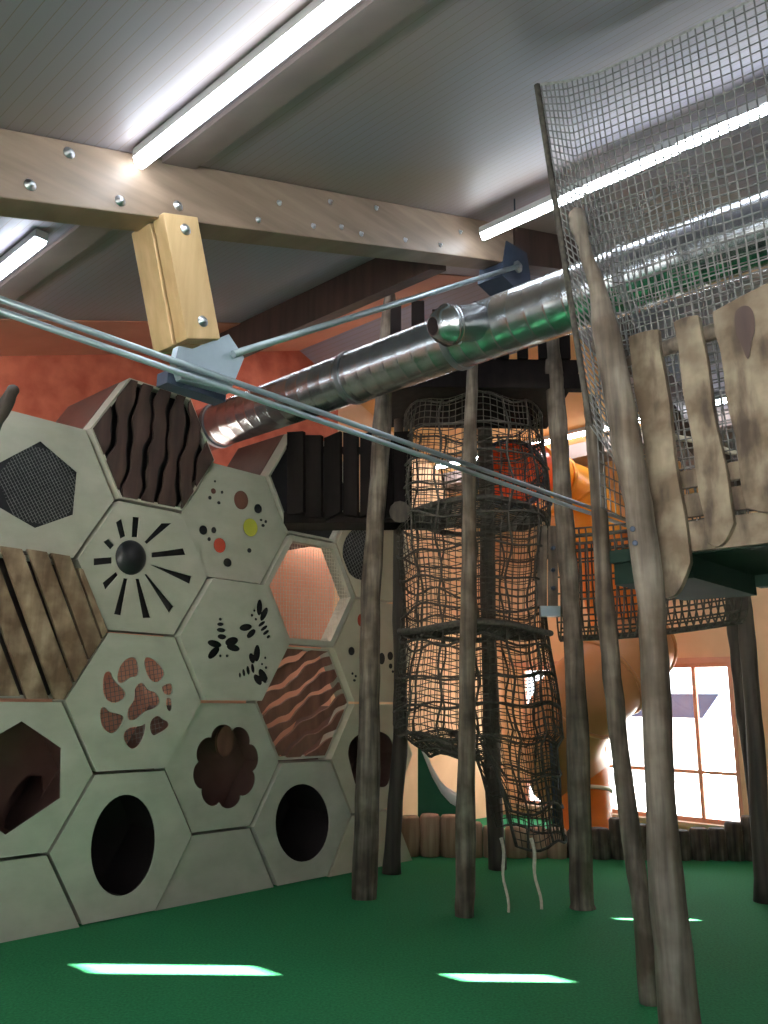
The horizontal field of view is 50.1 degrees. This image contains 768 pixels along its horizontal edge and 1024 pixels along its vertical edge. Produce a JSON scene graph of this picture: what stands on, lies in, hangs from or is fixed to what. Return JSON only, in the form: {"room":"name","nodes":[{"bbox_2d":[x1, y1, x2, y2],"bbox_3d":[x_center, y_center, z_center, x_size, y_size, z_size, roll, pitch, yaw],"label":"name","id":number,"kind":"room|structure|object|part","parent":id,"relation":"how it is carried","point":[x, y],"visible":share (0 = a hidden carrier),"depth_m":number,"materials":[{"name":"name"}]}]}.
{"room":"indoor playground","nodes":[
{"label":"indoor playground","id":0,"kind":"room"},
{"bbox_2d":[0,351,506,818],"bbox_3d":[-2.684,0.450,7.961,0.200,5.800,13.100,-11,-17,41],"label":"wall","id":1,"kind":"structure","parent":0,"point":[47,385],"depth_m":9.58,"materials":[{"name":"orange paint"}]},
{"bbox_2d":[0,319,354,355],"bbox_3d":[-3.664,-1.329,6.310,1.060,3.090,8.800,-11,-17,41],"label":"trim","id":2,"kind":"structure","parent":1,"relation":"attached to","point":[17,338],"depth_m":7.41,"materials":[{"name":"paint"}]},
{"bbox_2d":[219,258,445,357],"bbox_3d":[-0.851,-1.827,7.707,3.490,0.398,0.200,-11,-17,41],"label":"ceiling beam","id":3,"kind":"structure","parent":1,"relation":"attached to","point":[376,279],"depth_m":7.21,"materials":[{"name":"brown wood"}]},
{"bbox_2d":[196,191,767,450],"bbox_3d":[0.837,-1.440,5.959,8.245,0.490,0.817,-11,-17,41],"label":"ventilation duct","id":4,"kind":"object","parent":1,"relation":"attached to","point":[531,313],"visible":0.73,"depth_m":6.01,"materials":[{"name":"metal"}]},
{"bbox_2d":[361,335,697,519],"bbox_3d":[1.945,-0.842,10.807,3.210,1.130,3.200,-11,-17,41],"label":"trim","id":5,"kind":"structure","parent":1,"relation":"attached to","point":[574,407],"depth_m":10.45,"materials":[{"name":"orange paint"}]},
{"bbox_2d":[441,409,731,492],"bbox_3d":[5.019,-1.228,8.265,11.210,0.268,0.200,-11,-17,41],"label":"trim","id":6,"kind":"structure","parent":1,"relation":"attached to","point":[577,452],"depth_m":10.43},
{"bbox_2d":[0,0,767,322],"bbox_3d":[0.001,-2.141,2.892,11.610,3.330,9.000,-11,-17,41],"label":"ceiling","id":7,"kind":"structure","parent":0,"point":[438,112],"depth_m":4.24,"materials":[{"name":"white paint"}]},
{"bbox_2d":[0,228,47,279],"bbox_3d":[-2.988,-1.407,5.688,2.680,0.095,0.075,-11,-17,41],"label":"strip light","id":8,"kind":"object","parent":7,"relation":"attached to","point":[37,239],"visible":1,"depth_m":4.91,"materials":[{"name":"white plastic"}]},
{"bbox_2d":[0,0,428,307],"bbox_3d":[0.238,-2.097,3.146,11.210,0.098,0.200,-11,-17,41],"label":"ceiling beam","id":9,"kind":"structure","parent":7,"relation":"attached to","point":[371,19],"depth_m":3.85,"materials":[{"name":"white metal"}]},
{"bbox_2d":[132,0,358,168],"bbox_3d":[0.453,-2.084,2.589,4.560,0.095,0.075,-11,-17,41],"label":"strip light","id":10,"kind":"object","parent":7,"relation":"attached to","point":[318,14],"visible":1,"depth_m":3.51,"materials":[{"name":"white plastic"}]},
{"bbox_2d":[0,128,512,269],"bbox_3d":[-1.654,-1.545,3.771,0.220,3.073,7.820,-11,-17,41],"label":"timber beam","id":11,"kind":"structure","parent":7,"relation":"attached to","point":[42,178],"depth_m":4.54,"materials":[{"name":"wood"}]},
{"bbox_2d":[132,213,219,353],"bbox_3d":[-1.092,-1.196,4.329,0.317,0.696,0.397,-11,-17,41],"label":"wooden block","id":12,"kind":"object","parent":11,"relation":"hanging from","point":[169,252],"visible":0.88,"depth_m":4.24,"materials":[{"name":"wood"}]},
{"bbox_2d":[156,334,243,405],"bbox_3d":[-0.961,-0.787,4.338,0.150,0.360,0.430,-11,-17,41],"label":"plate","id":13,"kind":"object","parent":12,"relation":"attached to","point":[214,355],"visible":0.89,"depth_m":4.28,"materials":[{"name":"grey metal"}]},
{"bbox_2d":[0,295,625,521],"bbox_3d":[0.454,-0.374,5.674,0.033,0.031,10.000,-11,-17,41],"label":"rod","id":14,"kind":"object","parent":13,"relation":"attached to","point":[17,305],"visible":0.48,"depth_m":4.42,"materials":[{"name":"paint"}]},
{"bbox_2d":[0,307,626,527],"bbox_3d":[0.453,-0.323,5.663,0.033,0.031,10.000,-11,-17,41],"label":"rod","id":15,"kind":"object","parent":13,"relation":"attached to","point":[3,312],"visible":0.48,"depth_m":4.41,"materials":[{"name":"paint"}]},
{"bbox_2d":[478,241,530,295],"bbox_3d":[1.023,-1.996,6.839,0.280,0.420,0.440,-11,-17,41],"label":"plate","id":16,"kind":"object","parent":11,"relation":"attached to","point":[513,255],"visible":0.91,"depth_m":6.74,"materials":[{"name":"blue metal"}]},
{"bbox_2d":[230,263,519,357],"bbox_3d":[0.156,-1.437,5.576,0.042,1.749,2.831,-11,-17,41],"label":"rod","id":17,"kind":"object","parent":16,"relation":"attached to","point":[244,350],"visible":1,"depth_m":5.17,"materials":[{"name":"paint"}]},
{"bbox_2d":[334,274,471,326],"bbox_3d":[-0.189,-2.140,8.337,1.700,0.524,1.470,-11,-17,41],"label":"trim","id":18,"kind":"structure","parent":7,"relation":"attached to","point":[439,280],"depth_m":8.37,"materials":[{"name":"red paint"}]},
{"bbox_2d":[479,95,767,239],"bbox_3d":[2.514,-2.527,4.703,4.800,0.221,0.075,-11,-17,41],"label":"strip light","id":19,"kind":"object","parent":7,"relation":"hanging from","point":[541,206],"visible":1,"depth_m":5.47,"materials":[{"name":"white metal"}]},
{"bbox_2d":[534,0,767,520],"bbox_3d":[2.065,-1.207,3.709,2.335,2.428,1.320,-11,-17,41],"label":"safety net","id":20,"kind":"object","parent":7,"relation":"hanging from","point":[547,143],"visible":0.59,"depth_m":4.03,"materials":[{"name":"grey fabric"}]},
{"bbox_2d":[0,814,767,1023],"bbox_3d":[1.480,2.509,3.519,11.610,0.120,13.500,-11,-17,41],"label":"floor","id":21,"kind":"structure","parent":0,"point":[306,951],"depth_m":5.22,"materials":[{"name":"green carpet"}]},
{"bbox_2d":[0,385,18,429],"bbox_3d":[-2.466,0.904,4.813,0.276,3.506,0.143,1,-13,0],"label":"log post","id":22,"kind":"object","parent":21,"relation":"on","point":[7,400],"visible":1,"depth_m":5.16,"materials":[{"name":"brown wood"}]},
{"bbox_2d":[0,853,78,942],"bbox_3d":[-2.617,2.601,5.506,0.192,0.508,1.172,-11,-17,41],"label":"panel","id":23,"kind":"object","parent":21,"relation":"on","point":[33,902],"visible":0.92,"depth_m":5.59,"materials":[{"name":"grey wood"}]},
{"bbox_3d":[-2.621,2.602,5.510,0.180,0.508,1.172,-11,-17,41],"label":"edge frame","id":24,"kind":"part","parent":23,"relation":"part of","materials":[{"name":"brown wood"}]},
{"bbox_2d":[0,702,92,857],"bbox_3d":[-2.840,1.881,5.890,0.820,1.015,1.172,-11,-17,41],"label":"panel","id":25,"kind":"object","parent":23,"relation":"on","point":[45,769],"visible":1,"depth_m":5.96,"materials":[{"name":"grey wood"}]},
{"bbox_2d":[0,546,107,699],"bbox_3d":[-2.585,0.808,5.910,0.222,1.050,1.177,-11,-17,41],"label":"panel","id":26,"kind":"object","parent":25,"relation":"on","point":[50,623],"visible":1,"depth_m":5.93,"materials":[{"name":"brown wood"}]},
{"bbox_2d":[0,411,113,558],"bbox_3d":[-2.820,-0.144,6.358,0.755,1.024,1.182,-11,-17,41],"label":"panel","id":27,"kind":"object","parent":26,"relation":"on","point":[55,491],"visible":0.98,"depth_m":6.16,"materials":[{"name":"grey wood"}]},
{"bbox_2d":[39,769,191,924],"bbox_3d":[-2.253,2.545,6.433,0.870,1.015,1.172,-11,-17,41],"label":"panel","id":28,"kind":"object","parent":21,"relation":"on","point":[117,851],"visible":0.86,"depth_m":6.32,"materials":[{"name":"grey wood"}]},
{"bbox_2d":[52,633,200,771],"bbox_3d":[-1.988,1.483,6.437,0.207,1.015,1.172,-11,-17,41],"label":"panel","id":29,"kind":"object","parent":28,"relation":"on","point":[103,750],"visible":0.99,"depth_m":6.33,"materials":[{"name":"grey wood"}]},
{"bbox_3d":[-1.992,1.484,6.441,0.195,1.015,1.172,-11,-17,41],"label":"edge frame","id":30,"kind":"part","parent":29,"relation":"part of","materials":[{"name":"brown wood"}]},
{"bbox_2d":[71,501,206,635],"bbox_3d":[-1.959,0.467,6.654,0.255,1.015,1.172,-11,-17,41],"label":"panel","id":31,"kind":"object","parent":29,"relation":"on","point":[142,566],"visible":1,"depth_m":6.58,"materials":[{"name":"grey wood"}]},
{"bbox_2d":[56,378,214,511],"bbox_3d":[-2.276,-0.482,7.183,1.060,1.024,1.182,-11,-17,41],"label":"panel","id":32,"kind":"object","parent":31,"relation":"on","point":[150,445],"visible":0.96,"depth_m":6.82,"materials":[{"name":"brown wood"}]},
{"bbox_2d":[154,827,273,910],"bbox_3d":[-1.408,2.912,6.803,0.162,0.508,1.172,-11,-17,41],"label":"panel","id":33,"kind":"object","parent":21,"relation":"on","point":[214,864],"visible":0.81,"depth_m":6.73,"materials":[{"name":"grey wood"}]},
{"bbox_2d":[127,703,277,832],"bbox_3d":[-1.631,2.192,7.187,0.790,1.015,1.172,-11,-17,41],"label":"panel","id":34,"kind":"object","parent":33,"relation":"on","point":[219,773],"visible":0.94,"depth_m":7.13,"materials":[{"name":"grey wood"}]},
{"bbox_3d":[-1.404,2.148,6.983,0.150,1.015,1.172,-11,-17,41],"label":"edge frame","id":35,"kind":"part","parent":34,"relation":"part of","materials":[{"name":"brown wood"}]},
{"bbox_2d":[163,578,288,700],"bbox_3d":[-1.356,1.128,7.182,0.252,1.015,1.172,-11,-17,41],"label":"panel","id":36,"kind":"object","parent":34,"relation":"on","point":[232,641],"visible":1,"depth_m":7.06,"materials":[{"name":"grey wood"}]},
{"bbox_2d":[177,463,286,583],"bbox_3d":[-1.690,0.183,7.726,1.009,1.024,1.182,-11,-17,41],"label":"panel","id":37,"kind":"object","parent":36,"relation":"on","point":[233,521],"visible":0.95,"depth_m":7.37,"materials":[{"name":"grey wood"}]},
{"bbox_3d":[-1.384,0.123,7.451,0.145,1.015,1.172,-11,-17,41],"label":"edge frame","id":38,"kind":"part","parent":37,"relation":"part of","materials":[{"name":"brown wood"}]},
{"bbox_3d":[-1.412,2.913,6.807,0.150,0.508,1.172,-11,-17,41],"label":"edge frame","id":39,"kind":"part","parent":33,"relation":"part of","materials":[{"name":"brown wood"}]},
{"bbox_2d":[241,759,350,885],"bbox_3d":[-1.034,2.855,7.720,0.870,1.015,1.172,-11,-17,41],"label":"panel","id":40,"kind":"object","parent":21,"relation":"on","point":[298,825],"visible":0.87,"depth_m":7.64,"materials":[{"name":"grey wood"}]},
{"bbox_2d":[246,647,347,759],"bbox_3d":[-0.795,1.797,7.749,0.132,1.015,1.172,-11,-17,41],"label":"slat honeycomb","id":41,"kind":"object","parent":40,"relation":"on","point":[312,703],"visible":0.97,"depth_m":7.71,"materials":[{"name":"brown wood"}]},
{"bbox_2d":[259,535,354,646],"bbox_3d":[-0.763,0.780,7.962,0.192,1.024,1.182,-11,-17,41],"label":"panel","id":42,"kind":"object","parent":41,"relation":"on","point":[346,597],"visible":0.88,"depth_m":8.01,"materials":[{"name":"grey wood"}]},
{"bbox_2d":[227,434,342,549],"bbox_3d":[-1.013,-0.181,8.431,0.878,1.024,1.182,-11,-17,41],"label":"panel","id":43,"kind":"object","parent":42,"relation":"on","point":[267,458],"visible":0.3,"depth_m":8.03,"materials":[{"name":"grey wood"}]},
{"bbox_3d":[-0.756,-0.231,8.199,0.180,1.015,1.172,-11,-17,41],"label":"edge frame","id":44,"kind":"part","parent":43,"relation":"part of","materials":[{"name":"brown wood"}]},
{"bbox_2d":[327,809,411,876],"bbox_3d":[-0.177,3.220,8.080,0.192,0.508,1.172,-11,-17,41],"label":"panel","id":45,"kind":"object","parent":21,"relation":"on","point":[342,862],"visible":0.4,"depth_m":7.81,"materials":[{"name":"beige wood"}]},
{"bbox_2d":[281,704,411,812],"bbox_3d":[-0.381,2.496,8.447,0.770,1.015,1.172,-11,-17,41],"label":"panel","id":46,"kind":"object","parent":45,"relation":"on","point":[342,753],"visible":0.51,"depth_m":8.12,"materials":[{"name":"beige wood"}]},
{"bbox_3d":[-0.173,2.455,8.260,0.180,1.015,1.172,-11,-17,41],"label":"edge frame","id":47,"kind":"part","parent":46,"relation":"part of","materials":[{"name":"beige wood"}]},
{"bbox_2d":[321,599,412,701],"bbox_3d":[-0.157,1.441,8.488,0.196,1.015,1.172,-11,-17,41],"label":"panel","id":48,"kind":"object","parent":46,"relation":"on","point":[344,653],"visible":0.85,"depth_m":8.25,"materials":[{"name":"beige wood"}]},
{"bbox_3d":[-0.163,1.442,8.493,0.180,1.015,1.172,-11,-17,41],"label":"edge frame","id":49,"kind":"part","parent":48,"relation":"part of","materials":[{"name":"beige wood"}]},
{"bbox_2d":[331,500,412,602],"bbox_3d":[-0.147,0.429,8.722,0.192,1.015,1.172,-11,-17,41],"label":"panel","id":50,"kind":"object","parent":48,"relation":"on","point":[350,544],"visible":0.43,"depth_m":8.49,"materials":[{"name":"beige wood"}]},
{"bbox_3d":[-0.152,0.430,8.726,0.180,1.015,1.172,-11,-17,41],"label":"edge frame","id":51,"kind":"part","parent":50,"relation":"part of","materials":[{"name":"beige wood"}]},
{"bbox_2d":[352,293,395,900],"bbox_3d":[-0.073,0.516,7.368,0.334,5.460,0.213,1,-13,0],"label":"log post","id":52,"kind":"object","parent":21,"relation":"on","point":[367,787],"visible":0.81,"depth_m":7.09,"materials":[{"name":"brown wood"}]},
{"bbox_2d":[284,431,411,530],"bbox_3d":[-0.324,-0.280,7.848,1.259,0.950,0.628,3,-13,-9],"label":"wooden railing","id":53,"kind":"object","parent":52,"relation":"attached to","point":[305,452],"visible":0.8,"depth_m":7.57,"materials":[{"name":"brown wood"}]},
{"bbox_2d":[382,418,407,874],"bbox_3d":[0.132,0.801,8.331,0.216,5.340,0.213,-11,-17,41],"label":"log post","id":54,"kind":"object","parent":21,"relation":"on","point":[392,850],"visible":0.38,"depth_m":7.89,"materials":[{"name":"brown wood"}]},
{"bbox_2d":[401,815,419,856],"bbox_3d":[0.276,3.425,8.690,0.211,0.391,0.211,1,-13,0],"label":"log","id":55,"kind":"object","parent":21,"relation":"on","point":[410,830],"visible":0.72,"depth_m":8.61,"materials":[{"name":"brown wood"}]},
{"bbox_2d":[420,813,439,856],"bbox_3d":[0.486,3.415,8.688,0.214,0.414,0.214,1,-13,0],"label":"log","id":56,"kind":"object","parent":21,"relation":"on","point":[429,822],"visible":1,"depth_m":8.61,"materials":[{"name":"brown wood"}]},
{"bbox_2d":[416,730,455,817],"bbox_3d":[0.699,3.189,9.555,0.630,1.247,0.570,1,-13,0],"label":"slide","id":57,"kind":"object","parent":21,"relation":"on","point":[434,796],"visible":0.53,"depth_m":9.27,"materials":[{"name":"plastic"}]},
{"bbox_2d":[440,814,454,857],"bbox_3d":[0.702,3.420,8.684,0.222,0.407,0.222,1,-13,0],"label":"log","id":58,"kind":"object","parent":21,"relation":"on","point":[447,821],"visible":0.65,"depth_m":8.60,"materials":[{"name":"brown wood"}]},
{"bbox_2d":[455,364,477,918],"bbox_3d":[0.685,0.796,6.732,0.253,4.644,0.162,1,-13,0],"label":"log post","id":59,"kind":"object","parent":21,"relation":"on","point":[465,814],"visible":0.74,"depth_m":6.56,"materials":[{"name":"brown wood"}]},
{"bbox_2d":[392,390,566,912],"bbox_3d":[0.847,1.155,7.696,1.556,4.367,1.561,-7,-15,29],"label":"net","id":60,"kind":"object","parent":21,"relation":"on","point":[434,516],"visible":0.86,"depth_m":7.38,"materials":[{"name":"fabric"}]},
{"bbox_2d":[390,301,580,428],"bbox_3d":[0.915,-1.375,8.297,1.800,0.863,1.550,1,-13,0],"label":"deck","id":61,"kind":"object","parent":60,"relation":"on","point":[522,377],"visible":0.28,"depth_m":7.56,"materials":[{"name":"black wood"}]},
{"bbox_2d":[536,526,559,616],"bbox_3d":[1.471,0.529,7.383,0.214,0.822,0.100,1,-13,0],"label":"post","id":62,"kind":"object","parent":60,"relation":"attached to","point":[552,610],"visible":0.98,"depth_m":7.37,"materials":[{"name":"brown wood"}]},
{"bbox_2d":[476,821,482,857],"bbox_3d":[0.928,3.454,8.672,0.230,0.339,0.230,1,-13,0],"label":"log","id":63,"kind":"object","parent":21,"relation":"on","point":[479,831],"visible":0.36,"depth_m":8.59,"materials":[{"name":"brown wood"}]},
{"bbox_2d":[477,426,506,870],"bbox_3d":[1.107,1.085,8.524,0.222,4.893,0.182,1,-13,0],"label":"log post","id":64,"kind":"object","parent":21,"relation":"on","point":[494,845],"visible":0.39,"depth_m":8.25,"materials":[{"name":"brown wood"}]},
{"bbox_2d":[483,825,504,857],"bbox_3d":[1.159,3.474,8.664,0.232,0.302,0.232,1,-13,0],"label":"log","id":65,"kind":"object","parent":21,"relation":"on","point":[485,833],"visible":0.32,"depth_m":8.61,"materials":[{"name":"brown wood"}]},
{"bbox_2d":[505,826,526,858],"bbox_3d":[1.390,3.474,8.661,0.227,0.305,0.227,1,-13,0],"label":"log","id":66,"kind":"object","parent":21,"relation":"on","point":[513,852],"visible":0.65,"depth_m":8.57,"materials":[{"name":"brown wood"}]},
{"bbox_2d":[526,826,546,858],"bbox_3d":[1.611,3.479,8.656,0.216,0.298,0.216,1,-13,0],"label":"log","id":67,"kind":"object","parent":21,"relation":"on","point":[539,855],"visible":0.47,"depth_m":8.57,"materials":[{"name":"brown wood"}]},
{"bbox_2d":[547,827,566,858],"bbox_3d":[1.820,3.484,8.651,0.216,0.290,0.216,1,-13,0],"label":"log","id":68,"kind":"object","parent":21,"relation":"on","point":[558,850],"visible":0.58,"depth_m":8.55,"materials":[{"name":"brown wood"}]},
{"bbox_2d":[567,829,568,857],"bbox_3d":[2.040,3.494,8.646,0.226,0.273,0.226,1,-13,0],"label":"log","id":69,"kind":"object","parent":21,"relation":"on","point":[568,829],"visible":0.17,"depth_m":8.62,"materials":[{"name":"brown wood"}]},
{"bbox_2d":[545,338,595,910],"bbox_3d":[1.580,0.742,7.051,0.249,4.911,0.208,1,-13,0],"label":"log post","id":70,"kind":"object","parent":21,"relation":"on","point":[577,721],"visible":0.88,"depth_m":6.87,"materials":[{"name":"brown wood"}]},
{"bbox_2d":[556,510,750,641],"bbox_3d":[2.323,0.591,7.309,1.698,1.100,0.842,-4,-14,19],"label":"safety net","id":71,"kind":"object","parent":70,"relation":"attached to","point":[737,621],"visible":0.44,"depth_m":7.11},
{"bbox_2d":[476,439,677,830],"bbox_3d":[2.320,1.455,9.561,1.866,4.736,2.804,-5,-14,24],"label":"slide","id":72,"kind":"object","parent":21,"relation":"on","point":[601,791],"visible":0.35,"depth_m":9.49,"materials":[{"name":"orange plastic"}]},
{"bbox_3d":[1.940,3.017,9.315,0.089,1.500,0.089,1,-13,0],"label":"support leg","id":73,"kind":"part","parent":72,"relation":"part of","materials":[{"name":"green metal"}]},
{"bbox_2d":[592,827,610,859],"bbox_3d":[2.271,3.484,8.644,0.221,0.296,0.221,1,-13,0],"label":"log","id":74,"kind":"object","parent":21,"relation":"on","point":[601,847],"visible":0.77,"depth_m":8.56,"materials":[{"name":"brown wood"}]},
{"bbox_2d":[608,817,623,859],"bbox_3d":[2.481,3.436,8.652,0.210,0.399,0.210,1,-13,0],"label":"log","id":75,"kind":"object","parent":21,"relation":"on","point":[614,826],"visible":0.54,"depth_m":8.58,"materials":[{"name":"brown wood"}]},
{"bbox_2d":[583,394,656,1006],"bbox_3d":[1.409,0.950,4.913,0.139,3.543,0.283,12,-17,-41],"label":"log post","id":76,"kind":"object","parent":21,"relation":"on","point":[636,872],"visible":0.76,"depth_m":4.82,"materials":[{"name":"brown wood"}]},
{"bbox_2d":[568,208,701,1023],"bbox_3d":[1.093,0.443,3.592,0.417,3.931,0.175,5,-14,-19],"label":"log post","id":77,"kind":"object","parent":21,"relation":"on","point":[675,973],"visible":1,"depth_m":3.50,"materials":[{"name":"brown wood"}]},
{"bbox_2d":[591,283,767,600],"bbox_3d":[2.293,-0.357,3.402,2.630,1.357,1.070,-11,-17,41],"label":"raised platform","id":78,"kind":"object","parent":77,"relation":"attached to","point":[724,554],"visible":0.94,"depth_m":3.65,"materials":[{"name":"brown wood"}]},
{"bbox_3d":[2.062,-0.913,3.247,2.605,0.136,0.085,-11,-17,41],"label":"rail","id":79,"kind":"part","parent":78,"relation":"part of","materials":[{"name":"brown wood"}]},
{"bbox_2d":[640,823,646,859],"bbox_3d":[2.689,3.465,8.641,0.216,0.342,0.216,1,-13,0],"label":"log","id":80,"kind":"object","parent":21,"relation":"on","point":[642,825],"visible":0.16,"depth_m":8.55,"materials":[{"name":"brown wood"}]},
{"bbox_2d":[679,829,691,860],"bbox_3d":[3.117,3.494,8.627,0.205,0.287,0.205,1,-13,0],"label":"log","id":81,"kind":"object","parent":21,"relation":"on","point":[684,835],"visible":0.53,"depth_m":8.54,"materials":[{"name":"brown wood"}]},
{"bbox_2d":[689,827,709,860],"bbox_3d":[3.315,3.484,8.626,0.194,0.310,0.194,1,-13,0],"label":"log","id":82,"kind":"object","parent":21,"relation":"on","point":[699,836],"visible":0.95,"depth_m":8.55,"materials":[{"name":"brown wood"}]},
{"bbox_2d":[708,827,727,860],"bbox_3d":[3.503,3.484,8.623,0.184,0.312,0.184,1,-13,0],"label":"log","id":83,"kind":"object","parent":21,"relation":"on","point":[717,835],"visible":0.96,"depth_m":8.55,"materials":[{"name":"brown wood"}]},
{"bbox_2d":[724,821,744,860],"bbox_3d":[3.680,3.455,8.626,0.178,0.374,0.178,1,-13,0],"label":"log","id":84,"kind":"object","parent":21,"relation":"on","point":[734,832],"visible":0.95,"depth_m":8.56,"materials":[{"name":"brown wood"}]},
{"bbox_2d":[725,597,749,820],"bbox_3d":[3.542,2.045,8.054,0.195,2.863,0.132,1,-13,0],"label":"log post","id":85,"kind":"object","parent":21,"relation":"on","point":[732,631],"visible":0.27,"depth_m":8.10,"materials":[{"name":"brown wood"}]},
{"bbox_2d":[740,815,752,861],"bbox_3d":[3.857,3.425,8.629,0.184,0.436,0.184,1,-13,0],"label":"log","id":86,"kind":"object","parent":21,"relation":"on","point":[744,819],"visible":0.42,"depth_m":8.58,"materials":[{"name":"brown wood"}]},
{"bbox_2d":[736,597,767,904],"bbox_3d":[3.167,1.709,7.103,0.200,3.084,0.165,1,-13,0],"label":"log post","id":87,"kind":"object","parent":21,"relation":"on","point":[755,738],"visible":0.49,"depth_m":6.97,"materials":[{"name":"brown wood"}]},
{"bbox_2d":[300,156,767,469],"bbox_3d":[4.583,-1.748,7.895,11.610,1.755,4.500,-11,-17,41],"label":"wall","id":88,"kind":"structure","parent":0,"point":[369,332],"depth_m":8.38,"materials":[{"name":"paint"}]},
{"bbox_2d":[544,436,549,444],"bbox_3d":[2.099,-0.909,10.468,0.074,0.109,0.075,-11,-17,41],"label":"strip light","id":89,"kind":"object","parent":88,"relation":"attached to","point":[546,438],"depth_m":10.45,"materials":[{"name":"white plastic"}]},
{"bbox_2d":[568,427,584,438],"bbox_3d":[2.408,-0.969,10.189,0.227,0.109,0.075,-11,-17,41],"label":"strip light","id":90,"kind":"object","parent":88,"relation":"attached to","point":[578,432],"depth_m":10.17,"materials":[{"name":"white"}]},
{"bbox_2d":[513,227,752,511],"bbox_3d":[2.795,-1.351,8.683,0.200,1.845,5.260,-11,-17,41],"label":"timber beam","id":91,"kind":"structure","parent":88,"relation":"attached to","point":[542,250],"depth_m":7.28,"materials":[{"name":"brown wood"}]},
{"bbox_2d":[715,394,726,404],"bbox_3d":[3.994,-1.289,8.763,1.360,0.095,0.075,-11,-17,41],"label":"strip light","id":92,"kind":"object","parent":88,"relation":"attached to","point":[723,398],"visible":0.02,"depth_m":9.00,"materials":[{"name":"white"}]},
{"bbox_2d":[502,506,767,830],"bbox_3d":[5.959,1.488,8.715,11.210,4.295,0.050,-11,-17,41],"label":"wall","id":93,"kind":"structure","parent":0,"point":[714,642],"depth_m":10.59,"materials":[{"name":"paint"}]},
{"bbox_2d":[510,657,729,667],"bbox_3d":[3.142,2.049,11.181,3.420,0.070,0.050,-11,-17,41],"label":"trim","id":94,"kind":"structure","parent":93,"relation":"attached to","point":[696,659],"depth_m":10.41,"materials":[{"name":"paint"}]},
{"bbox_2d":[514,662,743,828],"bbox_3d":[3.132,3.036,10.924,3.260,1.970,0.190,-11,-17,41],"label":"window","id":95,"kind":"structure","parent":93,"relation":"in","point":[687,821],"depth_m":10.17,"materials":[{"name":"brown wood"}]},
{"bbox_3d":[3.105,3.967,10.691,3.260,0.050,0.140,-11,-17,41],"label":"sill","id":96,"kind":"part","parent":95,"relation":"part of","materials":[{"name":"wood"}]},
{"label":"outside","id":97,"kind":"structure","parent":0,"visible":0},
{"bbox_2d":[530,738,739,820],"bbox_3d":[4.865,3.651,7.029,71.210,0.100,83.100,-11,-17,41],"label":"ground","id":98,"kind":"structure","parent":97,"point":[721,797],"depth_m":17.05,"materials":[{"name":"white"}]},
{"bbox_2d":[626,694,732,782],"bbox_3d":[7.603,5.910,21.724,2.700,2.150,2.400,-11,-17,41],"label":"house","id":99,"kind":"structure","parent":98,"relation":"on","point":[714,712],"depth_m":20.83,"materials":[{"name":"white paint"}]}
]}

